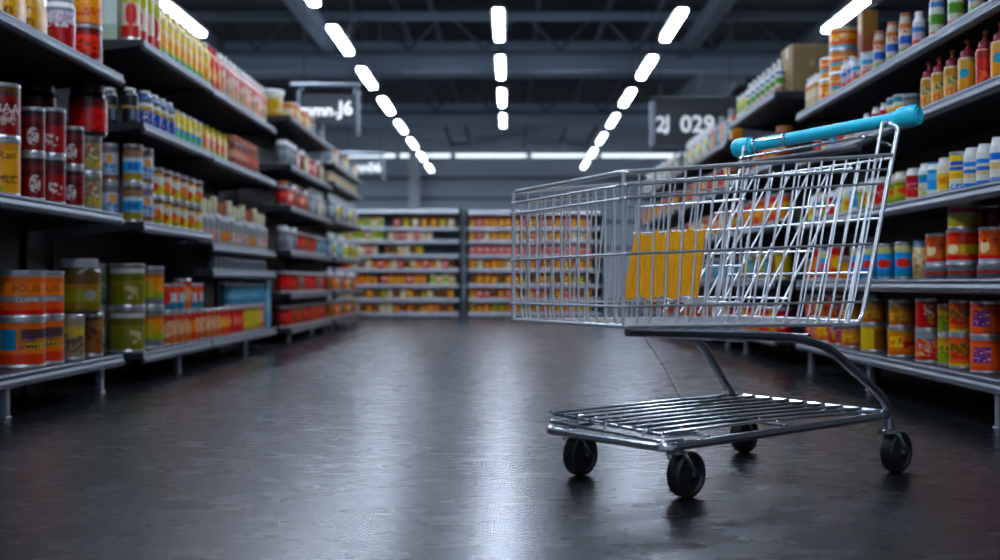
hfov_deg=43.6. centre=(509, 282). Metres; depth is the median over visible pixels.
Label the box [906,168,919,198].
bottle
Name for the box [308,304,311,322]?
tin can
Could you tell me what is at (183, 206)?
tin can
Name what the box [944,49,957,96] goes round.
squeeze bottle
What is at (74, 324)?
tin can
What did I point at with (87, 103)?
jar
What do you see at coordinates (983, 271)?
tin
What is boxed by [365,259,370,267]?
packet
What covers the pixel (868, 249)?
tin can
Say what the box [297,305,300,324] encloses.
tin can
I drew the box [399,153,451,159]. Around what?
wall light
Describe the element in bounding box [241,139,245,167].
jar
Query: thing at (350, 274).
jar
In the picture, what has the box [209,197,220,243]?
bottle
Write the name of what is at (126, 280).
tin can
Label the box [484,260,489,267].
tin
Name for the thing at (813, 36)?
ceiling beam
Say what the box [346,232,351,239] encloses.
packet
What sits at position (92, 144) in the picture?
tin can
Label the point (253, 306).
tin can
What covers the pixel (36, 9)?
pouch
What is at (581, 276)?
tin
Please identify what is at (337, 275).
tin can
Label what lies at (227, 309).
tin can
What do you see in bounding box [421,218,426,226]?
packet
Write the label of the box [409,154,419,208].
column
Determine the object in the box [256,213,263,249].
bottle
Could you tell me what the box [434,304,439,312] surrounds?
tin
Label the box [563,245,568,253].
packet
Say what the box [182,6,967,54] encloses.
truss
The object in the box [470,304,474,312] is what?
tin
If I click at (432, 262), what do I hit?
tin
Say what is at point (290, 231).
tin can
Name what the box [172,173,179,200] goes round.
tin can
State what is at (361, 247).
packet
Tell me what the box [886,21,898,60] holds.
bottle
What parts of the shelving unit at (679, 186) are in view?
price rail, price rail, price rail, shelf, shelf, panel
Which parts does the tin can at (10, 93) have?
lid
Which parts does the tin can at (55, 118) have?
lid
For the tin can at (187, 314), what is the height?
0.200 m
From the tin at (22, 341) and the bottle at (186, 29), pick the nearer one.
the tin at (22, 341)
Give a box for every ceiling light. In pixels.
[161,0,207,35]
[307,0,322,5]
[325,20,354,54]
[355,63,377,88]
[377,36,395,113]
[393,73,407,132]
[406,101,418,148]
[416,127,427,160]
[425,132,433,171]
[491,0,505,40]
[494,0,505,78]
[497,41,506,106]
[498,107,506,127]
[580,158,589,168]
[587,127,597,157]
[596,83,607,143]
[605,73,620,127]
[618,85,636,106]
[635,6,658,78]
[658,0,689,40]
[819,0,869,32]
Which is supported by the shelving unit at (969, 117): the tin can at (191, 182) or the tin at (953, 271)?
the tin at (953, 271)
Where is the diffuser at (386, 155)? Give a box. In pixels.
[348,154,394,156]
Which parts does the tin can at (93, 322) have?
lid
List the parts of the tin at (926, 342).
lid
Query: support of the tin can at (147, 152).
on the tin can at (147, 190)
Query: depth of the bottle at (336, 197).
14.57 m
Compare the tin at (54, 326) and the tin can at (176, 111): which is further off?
the tin can at (176, 111)
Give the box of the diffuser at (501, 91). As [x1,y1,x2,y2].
[499,89,504,106]
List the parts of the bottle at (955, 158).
lid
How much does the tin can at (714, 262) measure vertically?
0.190 m
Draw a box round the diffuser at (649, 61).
[637,56,656,78]
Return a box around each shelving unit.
[0,9,124,418]
[30,38,212,388]
[140,87,276,364]
[219,115,332,346]
[289,162,363,330]
[332,208,462,317]
[465,209,603,317]
[639,173,721,316]
[677,139,788,349]
[729,90,873,368]
[796,0,999,429]
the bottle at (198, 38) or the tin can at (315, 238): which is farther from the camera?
the tin can at (315, 238)
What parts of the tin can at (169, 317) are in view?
lid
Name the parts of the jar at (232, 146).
lid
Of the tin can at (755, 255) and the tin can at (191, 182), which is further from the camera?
the tin can at (755, 255)
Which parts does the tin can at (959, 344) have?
lid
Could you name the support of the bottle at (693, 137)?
on the shelving unit at (720, 154)
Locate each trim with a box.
[357,177,646,179]
[363,197,637,199]
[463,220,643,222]
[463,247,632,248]
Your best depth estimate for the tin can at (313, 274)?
12.72 m
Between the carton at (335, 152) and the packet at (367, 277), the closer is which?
the carton at (335, 152)
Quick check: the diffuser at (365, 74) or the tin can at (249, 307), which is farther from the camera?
the diffuser at (365, 74)
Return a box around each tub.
[263,89,283,114]
[282,102,294,116]
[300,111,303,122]
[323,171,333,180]
[902,93,920,105]
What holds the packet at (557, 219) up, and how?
on the shelving unit at (469, 214)
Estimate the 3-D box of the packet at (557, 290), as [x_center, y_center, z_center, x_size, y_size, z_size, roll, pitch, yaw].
[0.764,0.165,19.391,0.085,0.150,0.100,0,0,-1]
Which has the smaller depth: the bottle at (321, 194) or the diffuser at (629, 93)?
the bottle at (321, 194)
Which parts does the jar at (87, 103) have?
lid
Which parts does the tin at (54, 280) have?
lid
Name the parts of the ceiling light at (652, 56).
hanging rod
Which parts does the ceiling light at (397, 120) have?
hanging rod, hanging rod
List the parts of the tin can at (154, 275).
lid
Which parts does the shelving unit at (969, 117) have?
leg, leg, price rail, price rail, price rail, price rail, price rail, shelf, shelf, shelf, shelf, panel, leg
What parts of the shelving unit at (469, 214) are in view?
price rail, price rail, kick plate, price rail, price rail, price rail, price rail, price rail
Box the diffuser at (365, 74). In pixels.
[357,68,375,88]
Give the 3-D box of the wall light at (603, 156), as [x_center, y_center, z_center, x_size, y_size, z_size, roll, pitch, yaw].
[4.650,-4.350,42.860,3.100,0.220,0.180,0,0,0]
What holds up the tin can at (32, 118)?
on the tin can at (32, 165)
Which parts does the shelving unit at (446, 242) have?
price rail, price rail, price rail, price rail, price rail, kick plate, price rail, price rail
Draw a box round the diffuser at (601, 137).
[597,133,606,143]
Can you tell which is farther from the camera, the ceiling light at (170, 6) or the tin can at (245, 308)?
the ceiling light at (170, 6)
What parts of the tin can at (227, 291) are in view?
lid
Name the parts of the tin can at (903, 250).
lid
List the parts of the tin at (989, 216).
lid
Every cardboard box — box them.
[781,43,829,90]
[857,10,877,57]
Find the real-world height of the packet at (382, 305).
0.150 m
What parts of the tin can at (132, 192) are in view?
lid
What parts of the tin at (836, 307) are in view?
lid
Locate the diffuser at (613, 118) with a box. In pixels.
[607,114,618,127]
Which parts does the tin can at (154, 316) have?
lid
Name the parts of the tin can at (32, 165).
lid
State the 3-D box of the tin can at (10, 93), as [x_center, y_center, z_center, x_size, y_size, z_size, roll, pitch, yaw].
[-2.062,-0.691,5.059,0.156,0.225,0.158,0,0,-32]
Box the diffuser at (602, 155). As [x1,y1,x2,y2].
[601,154,678,156]
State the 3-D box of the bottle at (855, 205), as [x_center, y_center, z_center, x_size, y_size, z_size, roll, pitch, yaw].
[1.818,-0.440,6.556,0.068,0.150,0.068,0,0,3]
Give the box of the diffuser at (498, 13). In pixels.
[494,9,502,40]
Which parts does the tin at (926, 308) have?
lid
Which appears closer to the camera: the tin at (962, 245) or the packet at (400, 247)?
the tin at (962, 245)
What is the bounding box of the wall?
[304,127,775,298]
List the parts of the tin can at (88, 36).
lid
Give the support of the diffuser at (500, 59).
attached to the ceiling light at (500, 56)
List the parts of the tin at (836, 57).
lid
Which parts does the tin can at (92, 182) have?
lid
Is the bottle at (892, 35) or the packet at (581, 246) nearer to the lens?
the bottle at (892, 35)
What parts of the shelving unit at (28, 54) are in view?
leg, panel, shelf, shelf, shelf, price rail, price rail, price rail, leg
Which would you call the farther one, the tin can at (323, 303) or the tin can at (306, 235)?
the tin can at (323, 303)
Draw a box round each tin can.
[0,82,20,140]
[0,138,20,194]
[21,106,44,154]
[21,154,44,199]
[42,107,65,157]
[45,156,65,202]
[64,314,84,359]
[66,126,83,167]
[66,167,83,206]
[76,24,102,63]
[84,135,101,174]
[84,174,101,209]
[84,313,102,356]
[98,263,105,307]
[100,308,105,352]
[102,143,118,182]
[102,183,118,212]
[109,263,144,307]
[109,308,144,352]
[121,0,139,38]
[123,144,142,183]
[123,183,142,221]
[140,0,147,41]
[143,148,152,186]
[143,186,152,222]
[144,266,163,307]
[145,307,163,348]
[148,0,153,45]
[153,168,163,196]
[153,197,163,224]
[154,0,160,50]
[163,171,171,198]
[163,199,171,225]
[164,284,176,311]
[164,312,175,345]
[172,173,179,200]
[172,201,179,226]
[173,279,190,310]
[175,110,178,136]
[176,312,183,344]
[177,284,184,311]
[179,113,184,139]
[180,176,187,202]
[180,203,187,228]
[184,311,190,343]
[185,116,190,141]
[188,178,194,204]
[188,205,194,229]
[191,119,196,144]
[191,284,196,310]
[191,310,196,341]
[195,181,201,206]
[195,207,201,230]
[196,310,201,340]
[197,122,201,146]
[197,284,202,309]
[202,309,209,339]
[205,308,220,337]
[210,309,215,338]
[219,284,234,306]
[220,307,234,334]
[220,308,225,336]
[221,307,229,335]
[235,284,238,306]
[235,307,238,333]
[239,284,242,305]
[239,306,242,333]
[243,284,247,305]
[243,306,247,332]
[248,284,251,305]
[248,306,251,331]
[250,283,263,304]
[252,284,255,304]
[252,305,255,330]
[256,284,259,304]
[256,305,259,329]
[260,305,263,329]
[275,272,288,292]
[275,306,288,327]
[285,102,296,119]
[285,305,296,325]
[288,230,292,249]
[289,272,292,291]
[289,306,292,326]
[293,272,296,291]
[297,105,300,121]
[297,232,301,251]
[297,272,300,291]
[297,304,308,323]
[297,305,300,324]
[300,110,305,126]
[301,233,304,251]
[301,273,304,291]
[301,305,304,323]
[305,234,307,251]
[305,273,308,291]
[305,303,315,321]
[306,112,308,128]
[308,235,311,252]
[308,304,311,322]
[309,158,312,174]
[309,273,311,291]
[311,118,314,132]
[311,236,314,253]
[312,273,315,290]
[314,236,317,253]
[315,125,323,139]
[315,273,318,290]
[315,302,324,319]
[315,303,318,321]
[317,237,320,253]
[319,273,321,290]
[319,303,321,320]
[320,238,323,254]
[322,274,324,290]
[323,147,332,162]
[323,238,325,254]
[325,302,332,318]
[326,301,335,317]
[335,300,344,315]
[336,274,338,289]
[336,301,338,316]
[338,154,343,167]
[339,301,341,316]
[344,300,346,315]
[345,299,354,313]
[346,244,348,258]
[347,275,349,289]
[347,300,349,314]
[348,162,352,174]
[350,300,351,314]
[351,245,353,258]
[355,299,356,313]
[356,246,358,259]
[665,198,667,212]
[671,302,673,315]
[677,193,682,207]
[678,303,683,316]
[689,184,692,200]
[698,303,701,316]
[702,218,704,228]
[705,217,708,236]
[708,174,712,191]
[708,303,711,316]
[712,215,715,234]
[712,259,715,279]
[716,170,719,187]
[716,214,719,233]
[716,259,719,277]
[719,168,723,187]
[725,262,727,279]
[728,210,736,230]
[728,257,738,279]
[729,167,737,182]
[729,306,736,314]
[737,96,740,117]
[739,306,743,329]
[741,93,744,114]
[744,204,748,226]
[744,254,753,279]
[744,305,748,330]
[749,201,753,225]
[749,257,753,278]
[749,305,753,330]
[754,199,758,224]
[754,254,758,278]
[754,305,768,330]
[759,199,763,223]
[759,253,769,278]
[759,306,763,330]
[764,149,769,157]
[764,196,769,221]
[764,256,769,278]
[764,306,773,330]
[770,135,774,156]
[770,194,775,220]
[770,253,775,278]
[770,307,775,331]
[775,193,793,220]
[775,250,791,279]
[776,307,791,332]
[811,247,827,279]
[819,250,828,279]
[829,246,848,279]
[850,247,862,278]
[851,58,860,81]
[861,51,872,75]
[863,245,876,278]
[877,244,894,278]
[887,97,892,113]
[893,94,903,111]
[895,242,913,278]
[925,233,947,266]
[938,304,948,334]
[938,334,948,365]
[949,300,975,333]
[949,334,970,368]
[979,227,999,264]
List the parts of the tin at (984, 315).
lid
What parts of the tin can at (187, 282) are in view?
lid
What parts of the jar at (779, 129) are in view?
lid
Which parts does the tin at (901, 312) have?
lid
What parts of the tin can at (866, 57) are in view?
lid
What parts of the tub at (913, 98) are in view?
lid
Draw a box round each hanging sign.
[290,0,359,135]
[338,152,384,180]
[649,0,736,151]
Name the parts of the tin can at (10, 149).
lid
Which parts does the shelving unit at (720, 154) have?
price rail, price rail, shelf, price rail, price rail, price rail, shelf, leg, shelf, panel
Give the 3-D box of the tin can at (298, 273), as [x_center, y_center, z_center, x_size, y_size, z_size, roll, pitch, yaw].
[-2.045,-0.005,11.877,0.120,0.190,0.117,0,0,-12]
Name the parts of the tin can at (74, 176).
lid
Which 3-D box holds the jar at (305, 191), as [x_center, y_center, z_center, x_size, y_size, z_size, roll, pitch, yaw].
[-2.045,-0.800,12.316,0.120,0.220,0.117,0,0,-29]
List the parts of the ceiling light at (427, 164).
hanging rod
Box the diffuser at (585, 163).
[581,161,588,168]
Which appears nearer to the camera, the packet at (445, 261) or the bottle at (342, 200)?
the bottle at (342, 200)
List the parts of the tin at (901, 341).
lid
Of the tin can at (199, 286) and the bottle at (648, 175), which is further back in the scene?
the bottle at (648, 175)
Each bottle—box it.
[105,88,117,121]
[121,88,137,121]
[138,90,152,125]
[151,95,160,128]
[159,99,167,131]
[161,7,167,54]
[164,12,173,58]
[165,102,174,134]
[171,17,179,62]
[177,22,185,66]
[183,26,191,70]
[189,31,197,74]
[194,198,209,242]
[195,35,202,78]
[201,42,209,82]
[206,200,215,242]
[207,45,215,88]
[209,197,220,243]
[212,49,220,91]
[216,202,225,243]
[217,53,225,94]
[222,57,229,97]
[222,204,229,244]
[224,201,234,245]
[226,60,234,100]
[231,64,238,103]
[231,206,239,245]
[235,67,242,105]
[236,208,243,246]
[238,205,247,246]
[240,71,247,109]
[244,74,250,111]
[244,210,251,247]
[248,77,254,113]
[248,211,255,247]
[250,208,259,248]
[252,80,258,116]
[256,83,262,119]
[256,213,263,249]
[259,86,265,121]
[260,214,266,249]
[307,187,314,213]
[312,189,317,214]
[316,191,321,215]
[320,193,324,216]
[325,193,332,216]
[326,232,332,256]
[331,195,336,217]
[331,233,336,256]
[334,196,339,218]
[334,234,339,256]
[338,198,342,219]
[338,235,342,257]
[341,199,345,220]
[341,236,345,257]
[344,201,348,221]
[347,202,351,222]
[350,204,353,223]
[352,205,356,224]
[645,174,650,192]
[660,162,665,179]
[665,158,671,178]
[671,153,677,174]
[677,152,683,172]
[684,142,688,165]
[686,140,690,165]
[689,139,692,163]
[691,137,694,162]
[693,135,697,160]
[695,133,699,159]
[697,132,702,158]
[700,130,704,156]
[702,128,707,154]
[705,126,710,152]
[708,123,715,150]
[716,117,724,145]
[725,109,734,139]
[746,83,752,110]
[750,80,756,107]
[755,76,761,104]
[760,72,766,100]
[765,68,771,96]
[770,63,776,93]
[775,59,784,90]
[806,79,810,107]
[808,196,814,219]
[809,76,814,105]
[813,74,819,103]
[814,140,820,150]
[814,192,823,218]
[821,193,827,216]
[827,191,835,215]
[829,137,836,145]
[834,188,843,213]
[841,60,848,87]
[842,186,851,212]
[847,56,854,83]
[850,186,858,210]
[858,182,865,209]
[866,179,875,206]
[872,107,879,116]
[873,30,885,68]
[874,177,885,205]
[879,103,886,114]
[885,174,895,203]
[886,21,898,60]
[894,172,906,201]
[899,13,911,52]
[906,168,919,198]
[913,11,924,44]
[918,163,929,196]
[921,62,933,106]
[927,162,937,194]
[929,0,943,35]
[931,56,944,102]
[937,158,948,192]
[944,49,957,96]
[948,0,963,23]
[949,151,964,189]
[958,39,975,90]
[963,147,977,186]
[968,0,983,12]
[976,30,990,83]
[976,144,990,184]
[990,137,999,181]
[991,22,999,76]
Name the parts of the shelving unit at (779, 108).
leg, price rail, price rail, price rail, price rail, price rail, shelf, shelf, shelf, shelf, shelf, panel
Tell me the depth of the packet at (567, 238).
19.36 m
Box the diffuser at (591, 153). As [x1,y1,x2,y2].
[588,148,596,157]
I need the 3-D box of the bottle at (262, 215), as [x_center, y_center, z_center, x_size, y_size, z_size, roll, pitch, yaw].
[-2.037,-0.410,10.219,0.106,0.300,0.106,0,0,-27]
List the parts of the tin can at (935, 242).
lid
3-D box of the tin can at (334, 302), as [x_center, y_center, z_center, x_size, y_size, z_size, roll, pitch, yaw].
[-2.045,0.305,14.292,0.120,0.190,0.117,0,0,-19]
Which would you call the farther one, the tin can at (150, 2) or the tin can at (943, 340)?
the tin can at (150, 2)
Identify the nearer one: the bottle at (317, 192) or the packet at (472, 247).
the bottle at (317, 192)
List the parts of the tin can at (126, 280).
lid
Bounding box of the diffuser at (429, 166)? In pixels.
[426,164,432,171]
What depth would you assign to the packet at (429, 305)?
19.35 m
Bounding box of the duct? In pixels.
[678,73,745,96]
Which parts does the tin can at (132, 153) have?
lid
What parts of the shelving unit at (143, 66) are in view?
panel, shelf, shelf, shelf, shelf, price rail, price rail, price rail, price rail, leg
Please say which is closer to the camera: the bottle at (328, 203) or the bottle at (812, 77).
the bottle at (812, 77)
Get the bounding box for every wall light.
[348,153,395,159]
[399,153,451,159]
[455,153,527,159]
[530,153,597,159]
[600,153,678,159]
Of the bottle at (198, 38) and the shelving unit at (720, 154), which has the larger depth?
the shelving unit at (720, 154)
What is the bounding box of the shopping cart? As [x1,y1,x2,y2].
[509,104,922,497]
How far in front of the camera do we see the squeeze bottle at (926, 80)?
5.40 m
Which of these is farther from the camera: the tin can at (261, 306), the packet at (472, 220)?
the packet at (472, 220)
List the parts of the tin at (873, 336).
lid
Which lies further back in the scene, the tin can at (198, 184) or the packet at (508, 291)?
the packet at (508, 291)
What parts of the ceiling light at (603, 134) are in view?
hanging rod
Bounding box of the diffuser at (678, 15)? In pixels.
[661,9,686,40]
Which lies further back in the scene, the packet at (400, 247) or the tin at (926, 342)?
the packet at (400, 247)
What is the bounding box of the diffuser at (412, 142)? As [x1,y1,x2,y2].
[407,138,417,148]
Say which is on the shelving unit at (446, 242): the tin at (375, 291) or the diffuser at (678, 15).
the tin at (375, 291)
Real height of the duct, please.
0.420 m
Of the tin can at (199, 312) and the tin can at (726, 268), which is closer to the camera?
the tin can at (199, 312)
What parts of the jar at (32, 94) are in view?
lid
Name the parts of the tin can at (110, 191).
lid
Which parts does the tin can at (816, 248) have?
lid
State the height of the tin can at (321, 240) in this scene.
0.190 m
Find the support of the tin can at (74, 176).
on the shelving unit at (28, 54)
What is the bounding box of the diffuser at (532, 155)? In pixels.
[531,154,596,156]
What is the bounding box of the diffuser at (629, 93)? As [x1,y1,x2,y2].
[620,89,634,106]
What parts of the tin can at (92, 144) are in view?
lid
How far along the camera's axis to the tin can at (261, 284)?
10.05 m
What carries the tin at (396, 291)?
on the shelving unit at (446, 242)
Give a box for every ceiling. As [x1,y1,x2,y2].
[175,0,988,102]
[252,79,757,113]
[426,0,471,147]
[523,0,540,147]
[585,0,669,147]
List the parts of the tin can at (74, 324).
lid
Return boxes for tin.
[0,270,45,318]
[0,318,45,368]
[45,271,64,316]
[45,317,64,364]
[360,289,365,297]
[360,304,365,312]
[367,304,371,312]
[372,260,376,267]
[372,275,377,283]
[373,289,378,297]
[373,304,378,312]
[380,289,385,297]
[385,245,389,253]
[385,260,389,267]
[391,246,396,253]
[394,289,398,297]
[394,304,398,312]
[400,304,405,312]
[404,260,409,267]
[407,304,412,312]
[410,245,415,253]
[414,289,419,297]
[414,304,419,312]
[417,260,422,267]
[421,289,426,297]
[421,304,425,312]
[430,260,434,267]
[434,289,439,297]
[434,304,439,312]
[441,289,446,297]
[441,304,446,312]
[448,304,453,312]
[449,260,454,267]
[470,275,475,283]
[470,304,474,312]
[477,304,482,312]
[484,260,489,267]
[491,289,496,297]
[491,304,496,312]
[499,275,503,283]
[499,304,503,312]
[506,304,511,312]
[542,260,547,267]
[542,289,547,297]
[556,275,559,283]
[564,306,568,312]
[571,260,574,267]
[580,275,583,283]
[580,289,583,297]
[585,275,590,283]
[804,259,811,279]
[805,294,826,317]
[806,320,814,337]
[815,295,827,317]
[815,320,827,342]
[820,57,828,80]
[820,80,828,99]
[828,295,847,318]
[828,321,841,344]
[829,26,857,51]
[829,49,857,75]
[829,73,840,94]
[839,256,849,278]
[841,299,861,323]
[841,324,860,347]
[861,324,886,351]
[862,298,885,323]
[888,327,915,357]
[889,300,914,327]
[915,298,944,330]
[915,330,937,362]
[924,267,947,278]
[946,229,978,265]
[948,202,978,229]
[948,266,976,277]
[970,301,999,336]
[970,337,999,373]
[977,265,999,277]
[979,205,999,226]
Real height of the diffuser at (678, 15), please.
0.050 m
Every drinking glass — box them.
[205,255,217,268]
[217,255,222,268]
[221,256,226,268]
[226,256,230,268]
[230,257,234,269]
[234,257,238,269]
[238,257,242,269]
[242,258,245,269]
[245,258,249,269]
[249,258,252,269]
[252,259,256,270]
[256,259,259,270]
[259,259,262,270]
[262,260,266,270]
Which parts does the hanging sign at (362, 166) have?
rail, sign panel, post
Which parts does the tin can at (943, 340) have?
lid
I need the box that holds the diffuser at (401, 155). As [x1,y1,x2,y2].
[400,154,450,156]
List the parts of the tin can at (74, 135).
lid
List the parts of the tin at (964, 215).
lid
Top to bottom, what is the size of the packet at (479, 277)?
0.150 m
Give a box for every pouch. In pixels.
[3,0,26,22]
[26,0,47,33]
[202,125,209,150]
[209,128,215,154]
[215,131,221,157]
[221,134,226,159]
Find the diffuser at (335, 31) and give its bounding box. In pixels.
[328,26,351,54]
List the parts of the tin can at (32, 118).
lid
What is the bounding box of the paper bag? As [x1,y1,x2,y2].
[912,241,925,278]
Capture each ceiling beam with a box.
[165,0,224,56]
[189,12,967,20]
[224,41,912,72]
[244,73,761,77]
[283,0,340,57]
[324,103,648,126]
[390,0,453,147]
[558,0,614,147]
[679,0,736,57]
[796,0,881,43]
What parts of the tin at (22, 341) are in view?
lid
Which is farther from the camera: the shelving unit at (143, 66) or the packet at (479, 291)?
the packet at (479, 291)
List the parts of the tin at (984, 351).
lid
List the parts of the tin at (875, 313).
lid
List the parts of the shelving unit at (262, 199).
panel, shelf, shelf, shelf, leg, shelf, shelf, shelf, price rail, price rail, price rail, price rail, price rail, price rail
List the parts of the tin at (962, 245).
lid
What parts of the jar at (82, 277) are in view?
lid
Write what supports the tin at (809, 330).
on the shelving unit at (969, 117)
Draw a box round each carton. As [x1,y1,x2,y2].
[102,0,120,38]
[246,279,270,328]
[297,149,299,167]
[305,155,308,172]
[313,160,315,176]
[320,165,322,180]
[333,150,337,163]
[344,157,347,170]
[353,164,356,176]
[711,130,713,148]
[714,128,715,146]
[720,123,722,142]
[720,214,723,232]
[723,120,725,140]
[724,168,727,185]
[729,115,742,138]
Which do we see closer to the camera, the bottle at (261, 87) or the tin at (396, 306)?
the bottle at (261, 87)
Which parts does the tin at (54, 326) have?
lid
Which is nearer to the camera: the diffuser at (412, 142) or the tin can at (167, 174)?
the tin can at (167, 174)
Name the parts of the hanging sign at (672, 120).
post, rail, rail, sign panel, hanger plate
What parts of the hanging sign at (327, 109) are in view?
post, rail, sign panel, post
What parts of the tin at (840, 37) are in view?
lid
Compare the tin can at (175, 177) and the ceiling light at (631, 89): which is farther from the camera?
the ceiling light at (631, 89)
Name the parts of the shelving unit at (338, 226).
panel, shelf, shelf, shelf, shelf, price rail, price rail, price rail, price rail, price rail, price rail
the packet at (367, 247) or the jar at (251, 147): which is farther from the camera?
the packet at (367, 247)
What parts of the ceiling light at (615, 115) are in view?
hanging rod, hanging rod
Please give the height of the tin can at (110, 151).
0.210 m
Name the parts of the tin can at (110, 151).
lid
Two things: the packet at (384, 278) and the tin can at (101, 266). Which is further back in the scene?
the packet at (384, 278)
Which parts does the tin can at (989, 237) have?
lid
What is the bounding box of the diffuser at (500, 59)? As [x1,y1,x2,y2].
[497,56,503,78]
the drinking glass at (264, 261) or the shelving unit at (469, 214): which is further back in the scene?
the shelving unit at (469, 214)
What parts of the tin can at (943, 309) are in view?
lid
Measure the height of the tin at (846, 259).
0.130 m
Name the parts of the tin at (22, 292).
lid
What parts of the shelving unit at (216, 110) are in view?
panel, shelf, shelf, shelf, shelf, price rail, price rail, price rail, price rail, price rail, leg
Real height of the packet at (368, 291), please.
0.150 m
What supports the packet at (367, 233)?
on the shelving unit at (446, 242)
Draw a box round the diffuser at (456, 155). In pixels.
[455,154,526,156]
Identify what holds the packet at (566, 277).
on the shelving unit at (469, 214)
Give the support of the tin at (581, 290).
on the shelving unit at (469, 214)
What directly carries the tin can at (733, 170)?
on the shelving unit at (720, 154)
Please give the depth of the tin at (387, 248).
19.35 m
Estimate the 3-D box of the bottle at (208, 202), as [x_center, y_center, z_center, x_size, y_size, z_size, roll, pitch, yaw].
[-2.037,-0.410,8.422,0.106,0.300,0.106,0,0,-16]
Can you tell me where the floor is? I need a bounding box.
[0,299,999,559]
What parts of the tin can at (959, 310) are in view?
lid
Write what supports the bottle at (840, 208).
on the shelving unit at (969, 117)
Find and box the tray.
[546,393,889,451]
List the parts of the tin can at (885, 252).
lid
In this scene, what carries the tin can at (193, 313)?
on the shelving unit at (143, 66)
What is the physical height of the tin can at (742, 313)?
0.200 m
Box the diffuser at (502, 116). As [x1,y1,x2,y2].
[500,114,505,127]
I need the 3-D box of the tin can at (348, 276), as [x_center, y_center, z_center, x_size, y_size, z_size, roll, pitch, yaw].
[-2.045,-0.005,15.492,0.120,0.190,0.117,0,0,7]
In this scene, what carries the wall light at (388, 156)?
attached to the wall
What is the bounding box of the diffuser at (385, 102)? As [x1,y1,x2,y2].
[379,98,393,113]
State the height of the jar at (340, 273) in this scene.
0.220 m
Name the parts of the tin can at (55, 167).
lid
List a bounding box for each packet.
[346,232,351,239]
[352,231,357,239]
[359,218,364,226]
[359,231,364,239]
[359,245,364,253]
[359,275,364,283]
[365,218,370,226]
[365,231,370,239]
[365,245,370,253]
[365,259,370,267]
[365,275,370,283]
[366,289,371,297]
[371,218,377,226]
[372,231,377,239]
[372,245,377,253]
[378,218,383,226]
[378,231,383,239]
[378,259,383,267]
[380,303,385,312]
[381,275,387,283]
[387,289,392,297]
[387,303,392,312]
[388,231,393,239]
[388,275,393,283]
[391,259,396,267]
[394,218,399,226]
[394,231,399,239]
[394,275,399,283]
[398,245,402,253]
[398,259,402,267]
[400,289,405,297]
[401,231,406,239]
[401,275,406,283]
[403,218,408,226]
[404,245,409,253]
[407,231,412,239]
[407,275,412,283]
[407,289,412,297]
[410,259,415,267]
[412,218,417,226]
[414,231,418,239]
[414,275,418,283]
[417,245,422,253]
[420,231,425,239]
[420,275,425,283]
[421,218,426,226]
[423,259,428,267]
[427,231,431,239]
[427,303,432,312]
[428,289,432,297]
[430,218,435,226]
[430,275,435,283]
[436,259,441,267]
[436,275,441,283]
[440,218,444,226]
[443,259,448,267]
[443,275,447,283]
[448,289,452,297]
[449,218,453,226]
[449,275,454,283]
[470,218,475,226]
[470,231,474,239]
[470,245,474,253]
[470,259,475,267]
[470,289,474,297]
[477,218,482,226]
[477,231,482,239]
[477,245,482,253]
[477,259,482,267]
[477,275,482,283]
[477,289,482,297]
[484,218,489,226]
[484,231,489,239]
[484,245,489,253]
[484,275,489,283]
[484,289,489,297]
[484,303,489,312]
[491,218,496,226]
[491,245,496,253]
[491,259,496,267]
[491,275,496,283]
[492,231,496,239]
[499,218,503,226]
[499,231,503,239]
[499,245,503,253]
[499,259,503,267]
[499,289,503,297]
[506,218,511,226]
[506,231,511,239]
[506,245,511,253]
[506,259,510,267]
[506,275,510,283]
[506,289,511,297]
[522,218,525,226]
[522,231,525,239]
[522,245,525,253]
[542,218,547,226]
[542,231,547,239]
[542,245,547,253]
[542,275,547,283]
[549,218,554,226]
[549,231,554,239]
[556,218,559,226]
[556,231,559,239]
[556,245,559,253]
[556,259,559,267]
[556,289,559,297]
[563,231,568,239]
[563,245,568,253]
[564,275,568,283]
[564,289,568,297]
[565,259,568,267]
[571,218,576,226]
[571,231,575,239]
[571,245,575,253]
[580,218,583,226]
[580,231,583,239]
[580,245,583,253]
[580,259,583,267]
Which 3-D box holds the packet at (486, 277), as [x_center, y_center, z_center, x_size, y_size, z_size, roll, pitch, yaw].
[-0.356,-0.055,19.398,0.085,0.150,0.100,0,0,0]
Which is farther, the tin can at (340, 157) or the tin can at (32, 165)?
the tin can at (340, 157)
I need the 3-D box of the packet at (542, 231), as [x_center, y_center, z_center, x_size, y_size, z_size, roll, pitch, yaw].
[0.540,-0.735,19.400,0.085,0.150,0.100,0,0,2]
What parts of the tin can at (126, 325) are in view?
lid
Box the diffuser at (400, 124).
[395,121,406,132]
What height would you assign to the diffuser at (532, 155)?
0.120 m
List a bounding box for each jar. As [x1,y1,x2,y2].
[19,83,56,107]
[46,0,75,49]
[57,259,100,313]
[68,84,107,137]
[74,0,101,26]
[226,134,237,164]
[237,137,241,165]
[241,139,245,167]
[245,142,249,169]
[249,144,253,170]
[253,146,257,172]
[275,181,288,204]
[276,140,288,163]
[276,226,288,249]
[288,143,292,164]
[288,183,292,205]
[288,228,296,250]
[292,145,296,166]
[292,185,296,206]
[296,187,300,208]
[300,150,304,170]
[301,189,304,209]
[304,190,308,210]
[315,160,320,179]
[323,271,332,290]
[333,272,335,290]
[336,272,341,289]
[342,272,344,289]
[344,272,346,289]
[347,273,351,289]
[352,273,354,289]
[354,273,356,289]
[758,136,767,158]
[775,126,793,155]
[845,133,854,137]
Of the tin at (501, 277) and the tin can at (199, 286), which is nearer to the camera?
the tin can at (199, 286)
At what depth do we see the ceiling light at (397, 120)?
27.30 m
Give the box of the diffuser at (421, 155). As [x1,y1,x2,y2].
[418,153,425,160]

